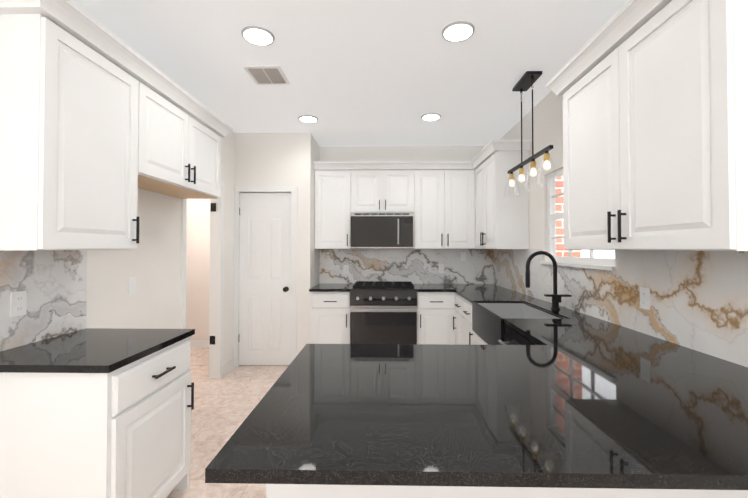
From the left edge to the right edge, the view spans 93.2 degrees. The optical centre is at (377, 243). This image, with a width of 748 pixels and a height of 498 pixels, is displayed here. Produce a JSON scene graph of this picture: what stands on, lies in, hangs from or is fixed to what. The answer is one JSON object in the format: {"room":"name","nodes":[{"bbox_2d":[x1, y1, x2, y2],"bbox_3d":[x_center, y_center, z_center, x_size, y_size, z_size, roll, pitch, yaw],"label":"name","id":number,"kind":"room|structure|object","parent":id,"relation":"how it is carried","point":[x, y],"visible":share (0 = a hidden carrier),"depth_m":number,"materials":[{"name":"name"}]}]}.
{"room":"kitchen","nodes":[
{"label":"kitchen","id":0,"kind":"room"},
{"bbox_2d":[86,131,234,365],"bbox_3d":[-1.781,0.028,1.274,0.100,2.740,7.300,0,-1,1],"label":"wall","id":1,"kind":"structure","parent":0,"point":[151,263],"depth_m":2.70,"materials":[{"name":"paint"}]},
{"bbox_2d":[0,250,86,350],"bbox_3d":[-1.715,0.265,1.752,0.010,0.460,0.644,0,-1,1],"label":"backsplash","id":2,"kind":"structure","parent":1,"relation":"attached to","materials":[{"name":"stone"}]},
{"bbox_2d":[10,291,26,316],"bbox_3d":[-1.706,0.289,1.684,0.008,0.116,0.070,0,-1,1],"label":"electrical outlet","id":3,"kind":"object","parent":2,"relation":"attached to","point":[18,303],"visible":1,"depth_m":1.68,"materials":[{"name":"white plastic"}]},
{"bbox_2d":[0,0,151,255],"bbox_3d":[-1.545,-0.500,1.775,0.348,1.070,0.625,0,-1,1],"label":"upper cabinet","id":4,"kind":"object","parent":1,"relation":"attached to","point":[76,105],"depth_m":1.57,"materials":[{"name":"white wood"}]},
{"bbox_2d":[128,277,135,294],"bbox_3d":[-1.701,0.295,2.459,0.011,0.116,0.070,0,-1,1],"label":"light switch","id":5,"kind":"object","parent":1,"relation":"attached to","point":[131,285],"visible":1,"depth_m":2.45,"materials":[{"name":"white plastic"}]},
{"bbox_2d":[148,72,223,198],"bbox_3d":[-1.530,-0.709,2.543,0.348,0.630,1.025,0,-1,1],"label":"upper cabinet","id":6,"kind":"object","parent":1,"relation":"attached to","point":[184,145],"depth_m":2.48,"materials":[{"name":"white wood"}]},
{"bbox_2d":[180,181,223,378],"bbox_3d":[-1.728,0.379,3.436,0.120,2.100,0.775,0,-1,1],"label":"door frame","id":7,"kind":"structure","parent":1,"relation":"attached to","point":[216,286],"depth_m":3.75,"materials":[{"name":"white wood"}]},
{"bbox_2d":[223,359,233,374],"bbox_3d":[-1.671,1.392,3.976,0.012,0.090,0.325,0,-1,1],"label":"baseboard","id":8,"kind":"structure","parent":1,"relation":"attached to","point":[229,366],"depth_m":3.96,"materials":[{"name":"white wood"}]},
{"bbox_2d":[186,199,209,340],"bbox_3d":[-2.358,0.081,4.986,1.400,2.740,0.100,0,-1,1],"label":"wall","id":9,"kind":"structure","parent":0,"point":[197,260],"depth_m":4.93,"materials":[{"name":"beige paint"}]},
{"bbox_2d":[190,341,208,347],"bbox_3d":[-2.359,1.405,4.911,1.200,0.090,0.012,0,-1,1],"label":"baseboard","id":10,"kind":"structure","parent":9,"relation":"attached to","point":[193,344],"depth_m":4.91,"materials":[{"name":"white wood"}]},
{"bbox_2d":[167,348,288,497],"bbox_3d":[-0.781,1.447,1.234,4.700,0.100,7.500,0,-1,1],"label":"floor","id":11,"kind":"structure","parent":0,"point":[225,405],"depth_m":2.99,"materials":[{"name":"tile"}]},
{"bbox_2d":[0,332,194,497],"bbox_3d":[-1.395,0.965,1.746,0.648,0.880,0.615,0,-1,1],"label":"base cabinet","id":12,"kind":"object","parent":11,"relation":"on","point":[126,432],"depth_m":1.44,"materials":[{"name":"white wood"}]},
{"bbox_2d":[0,328,194,375],"bbox_3d":[-1.393,0.509,1.742,0.653,0.030,0.644,0,-1,1],"label":"countertop","id":13,"kind":"structure","parent":12,"relation":"on","point":[97,351],"depth_m":1.63,"materials":[{"name":"black stone"}]},
{"bbox_2d":[310,284,353,343],"bbox_3d":[-0.541,1.003,4.391,0.472,0.880,0.628,0,-1,1],"label":"base cabinet","id":14,"kind":"object","parent":11,"relation":"on","point":[329,311],"depth_m":4.08,"materials":[{"name":"white wood"}]},
{"bbox_2d":[309,284,351,291],"bbox_3d":[-0.541,0.547,4.382,0.472,0.030,0.636,0,-1,1],"label":"countertop","id":15,"kind":"structure","parent":14,"relation":"on","point":[319,287],"depth_m":4.12,"materials":[{"name":"black stone"}]},
{"bbox_2d":[350,281,416,343],"bbox_3d":[0.077,0.969,4.313,0.759,0.945,0.719,0,-1,1],"label":"range","id":16,"kind":"object","parent":11,"relation":"on","point":[383,312],"visible":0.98,"depth_m":4.02,"materials":[{"name":"black metal"}]},
{"bbox_2d":[417,292,447,343],"bbox_3d":[0.682,1.002,4.367,0.440,0.880,0.628,0,-1,1],"label":"base cabinet","id":17,"kind":"object","parent":11,"relation":"on","point":[432,307],"depth_m":4.06,"materials":[{"name":"white wood"}]},
{"bbox_2d":[413,284,499,291],"bbox_3d":[0.989,0.547,4.351,1.055,0.030,0.636,0,-1,1],"label":"countertop","id":18,"kind":"structure","parent":17,"relation":"on","point":[420,287],"depth_m":4.33,"materials":[{"name":"black stone"}]},
{"bbox_2d":[452,288,543,303],"bbox_3d":[1.183,0.536,3.586,0.636,0.030,0.886,0,-1,1],"label":"countertop","id":19,"kind":"structure","parent":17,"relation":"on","point":[474,294],"depth_m":3.51,"materials":[{"name":"black stone"}]},
{"bbox_2d":[448,292,463,343],"bbox_3d":[1.176,0.994,3.775,0.683,0.880,0.575,0,-1,1],"label":"base cabinet","id":20,"kind":"object","parent":11,"relation":"on","point":[455,301],"depth_m":3.93,"materials":[{"name":"white wood"}]},
{"bbox_2d":[266,488,679,497],"bbox_3d":[0.265,0.959,1.390,1.164,0.880,0.738,0,-1,1],"label":"base cabinet","id":21,"kind":"object","parent":11,"relation":"on","point":[270,492],"depth_m":1.02,"materials":[{"name":"white wood"}]},
{"bbox_2d":[205,344,747,491],"bbox_3d":[0.549,0.502,1.227,1.811,0.030,0.985,0,-1,1],"label":"countertop","id":22,"kind":"structure","parent":21,"relation":"on","point":[566,417],"depth_m":0.97,"materials":[{"name":"black stone"}]},
{"bbox_2d":[504,318,671,343],"bbox_3d":[1.153,0.514,2.032,0.636,0.030,0.648,0,-1,1],"label":"countertop","id":23,"kind":"structure","parent":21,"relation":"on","point":[538,331],"depth_m":1.97,"materials":[{"name":"black stone"}]},
{"bbox_2d":[472,302,566,344],"bbox_3d":[1.064,0.639,2.749,0.454,0.250,0.774,0,-1,1],"label":"sink","id":24,"kind":"object","parent":23,"relation":"in","point":[488,324],"visible":0.31,"depth_m":2.87,"materials":[{"name":"black metal"}]},
{"bbox_2d":[525,251,571,309],"bbox_3d":[1.302,0.283,2.708,0.312,0.448,0.107,0,-1,1],"label":"faucet","id":25,"kind":"object","parent":23,"relation":"on","point":[556,298],"visible":1,"depth_m":2.72,"materials":[{"name":"black metal"}]},
{"bbox_2d":[476,332,531,343],"bbox_3d":[1.176,1.097,2.771,0.643,0.645,0.840,0,-1,1],"label":"base cabinet","id":26,"kind":"object","parent":11,"relation":"on","point":[479,340],"depth_m":2.97,"materials":[{"name":"white wood"}]},
{"bbox_2d":[464,300,551,343],"bbox_3d":[1.187,0.987,3.340,0.643,0.880,0.535,0,-1,1],"label":"base cabinet","id":27,"kind":"object","parent":11,"relation":"on","point":[469,335],"depth_m":3.27,"materials":[{"name":"white wood"}]},
{"bbox_2d":[498,325,536,344],"bbox_3d":[1.104,0.971,2.044,0.642,0.868,0.592,0,-1,1],"label":"dishwasher","id":28,"kind":"object","parent":11,"relation":"on","point":[512,336],"visible":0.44,"depth_m":2.18,"materials":[{"name":"black metal"}]},
{"bbox_2d":[680,492,747,497],"bbox_3d":[1.158,0.959,1.372,0.623,0.880,0.738,0,-1,1],"label":"base cabinet","id":29,"kind":"object","parent":11,"relation":"on","point":[682,494],"depth_m":1.01,"materials":[{"name":"white wood"}]},
{"bbox_2d":[235,133,311,354],"bbox_3d":[-1.228,0.070,4.199,0.890,2.740,0.100,0,-1,1],"label":"wall","id":30,"kind":"structure","parent":0,"point":[273,159],"depth_m":4.16,"materials":[{"name":"paint"}]},
{"bbox_2d":[239,193,290,364],"bbox_3d":[-1.316,0.419,4.143,0.624,2.024,0.104,0,-1,1],"label":"pantry door","id":31,"kind":"structure","parent":30,"relation":"in","point":[265,285],"depth_m":4.16,"materials":[{"name":"white wood"}]},
{"bbox_2d":[234,186,296,366],"bbox_3d":[-1.304,0.387,4.183,0.735,2.105,0.126,0,-1,1],"label":"door frame","id":32,"kind":"structure","parent":30,"relation":"attached to","point":[292,190],"depth_m":4.13,"materials":[{"name":"white wood"}]},
{"bbox_2d":[312,136,319,286],"bbox_3d":[-0.827,0.074,4.483,0.100,2.740,0.485,0,-1,1],"label":"wall","id":33,"kind":"structure","parent":0,"point":[315,252],"depth_m":4.39,"materials":[{"name":"paint"}]},
{"bbox_2d":[319,249,747,366],"bbox_3d":[0.343,0.279,2.719,2.306,0.460,3.954,0,-1,1],"label":"backsplash","id":34,"kind":"structure","parent":33,"relation":"attached to","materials":[{"name":"stone"}]},
{"bbox_2d":[343,265,348,273],"bbox_3d":[-0.413,0.347,4.695,0.070,0.116,0.008,0,-1,1],"label":"electrical outlet","id":35,"kind":"object","parent":34,"relation":"attached to","point":[345,269],"visible":1,"depth_m":4.69,"materials":[{"name":"white plastic"}]},
{"bbox_2d":[439,264,443,272],"bbox_3d":[0.847,0.337,4.670,0.070,0.116,0.008,0,-1,1],"label":"electrical outlet","id":36,"kind":"object","parent":34,"relation":"attached to","point":[441,268],"visible":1,"depth_m":4.67,"materials":[{"name":"white plastic"}]},
{"bbox_2d":[461,252,465,260],"bbox_3d":[1.137,0.176,4.665,0.070,0.116,0.011,0,-1,1],"label":"light switch","id":37,"kind":"object","parent":34,"relation":"attached to","point":[463,256],"visible":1,"depth_m":4.67,"materials":[{"name":"white plastic"}]},
{"bbox_2d":[640,287,649,309],"bbox_3d":[1.464,0.302,1.936,0.008,0.116,0.070,0,-1,1],"label":"electrical outlet","id":38,"kind":"object","parent":34,"relation":"attached to","point":[644,298],"visible":1,"depth_m":1.93,"materials":[{"name":"white plastic"}]},
{"bbox_2d":[71,0,628,146],"bbox_3d":[-0.781,-1.392,1.275,4.700,0.100,7.500,0,-1,1],"label":"ceiling","id":39,"kind":"structure","parent":0,"point":[361,73],"depth_m":2.52,"materials":[{"name":"paint"}]},
{"bbox_2d":[241,26,274,45],"bbox_3d":[-0.762,-1.322,2.264,0.204,0.011,0.204,0,-1,1],"label":"recessed light","id":40,"kind":"object","parent":39,"relation":"in","point":[256,35],"visible":0.98,"depth_m":2.25,"materials":[{"name":"white"}]},
{"bbox_2d":[243,66,289,84],"bbox_3d":[-0.861,-1.315,2.781,0.280,0.010,0.290,0,-1,1],"label":"ceiling vent","id":41,"kind":"object","parent":39,"relation":"in","point":[267,75],"visible":1,"depth_m":2.77,"materials":[{"name":"grey metal"}]},
{"bbox_2d":[298,115,317,122],"bbox_3d":[-0.723,-1.301,3.713,0.204,0.011,0.204,0,-1,1],"label":"recessed light","id":42,"kind":"object","parent":39,"relation":"in","point":[308,118],"visible":0.94,"depth_m":3.69,"materials":[{"name":"white plastic"}]},
{"bbox_2d":[421,113,440,120],"bbox_3d":[0.556,-1.302,3.658,0.204,0.011,0.204,0,-1,1],"label":"recessed light","id":43,"kind":"object","parent":39,"relation":"in","point":[430,116],"visible":0.96,"depth_m":3.65,"materials":[{"name":"white plastic"}]},
{"bbox_2d":[442,21,474,41],"bbox_3d":[0.508,-1.323,2.219,0.204,0.011,0.204,0,-1,1],"label":"recessed light","id":44,"kind":"object","parent":39,"relation":"in","point":[454,32],"visible":0.96,"depth_m":2.20,"materials":[{"name":"white plastic"}]},
{"bbox_2d":[506,71,556,195],"bbox_3d":[1.211,-0.872,2.858,0.136,0.894,0.830,0,-1,1],"label":"pendant light","id":45,"kind":"object","parent":39,"relation":"hanging from","point":[526,81],"visible":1,"depth_m":2.76,"materials":[{"name":"black metal"}]},
{"bbox_2d":[320,146,484,248],"bbox_3d":[-0.062,0.078,4.760,3.400,2.740,0.100,0,-1,1],"label":"wall","id":46,"kind":"structure","parent":0,"point":[418,153],"depth_m":4.72,"materials":[{"name":"paint"}]},
{"bbox_2d":[313,161,359,251],"bbox_3d":[-0.519,-0.460,4.552,0.511,1.070,0.348,0,-1,1],"label":"upper cabinet","id":47,"kind":"object","parent":46,"relation":"attached to","point":[335,181],"depth_m":4.38,"materials":[{"name":"white wood"}]},
{"bbox_2d":[356,161,407,212],"bbox_3d":[0.068,-0.685,4.543,0.783,0.620,0.348,0,-1,1],"label":"upper cabinet","id":48,"kind":"object","parent":46,"relation":"attached to","point":[381,186],"depth_m":4.37,"materials":[{"name":"white wood"}]},
{"bbox_2d":[351,213,413,247],"bbox_3d":[0.067,-0.151,4.473,0.773,0.438,0.433,0,-1,1],"label":"over-the-range microwave","id":49,"kind":"object","parent":48,"relation":"attached to","point":[382,230],"visible":1,"depth_m":4.30,"materials":[{"name":"black metal"}]},
{"bbox_2d":[408,160,471,251],"bbox_3d":[0.811,-0.461,4.495,0.824,1.070,0.408,0,-1,1],"label":"upper cabinet","id":50,"kind":"object","parent":46,"relation":"attached to","point":[439,192],"depth_m":4.35,"materials":[{"name":"white wood"}]},
{"bbox_2d":[500,91,562,260],"bbox_3d":[1.516,0.025,1.119,0.100,2.740,7.120,0,-1,1],"label":"wall","id":51,"kind":"structure","parent":0,"point":[548,119],"depth_m":3.25,"materials":[{"name":"paint"}]},
{"bbox_2d":[472,140,531,251],"bbox_3d":[1.326,-0.469,3.946,0.388,1.070,0.830,0,-1,1],"label":"upper cabinet","id":52,"kind":"object","parent":51,"relation":"attached to","point":[500,218],"depth_m":3.54,"materials":[{"name":"white wood"}]},
{"bbox_2d":[540,168,614,270],"bbox_3d":[1.530,-0.222,2.697,0.135,0.800,1.010,0,-1,1],"label":"window","id":53,"kind":"structure","parent":51,"relation":"in","point":[592,262],"depth_m":3.00,"materials":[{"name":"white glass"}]},
{"bbox_2d":[560,0,747,255],"bbox_3d":[1.311,-0.502,1.671,0.328,1.070,1.060,0,-1,1],"label":"upper cabinet","id":54,"kind":"object","parent":51,"relation":"attached to","point":[655,113],"depth_m":1.43,"materials":[{"name":"white wood"}]},
{"label":"outside","id":55,"kind":"structure","parent":0,"visible":0},
{"bbox_2d":[556,177,614,258],"bbox_3d":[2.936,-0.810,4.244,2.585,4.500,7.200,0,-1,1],"label":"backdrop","id":56,"kind":"structure","parent":55,"point":[600,254],"depth_m":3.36,"materials":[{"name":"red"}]}
]}

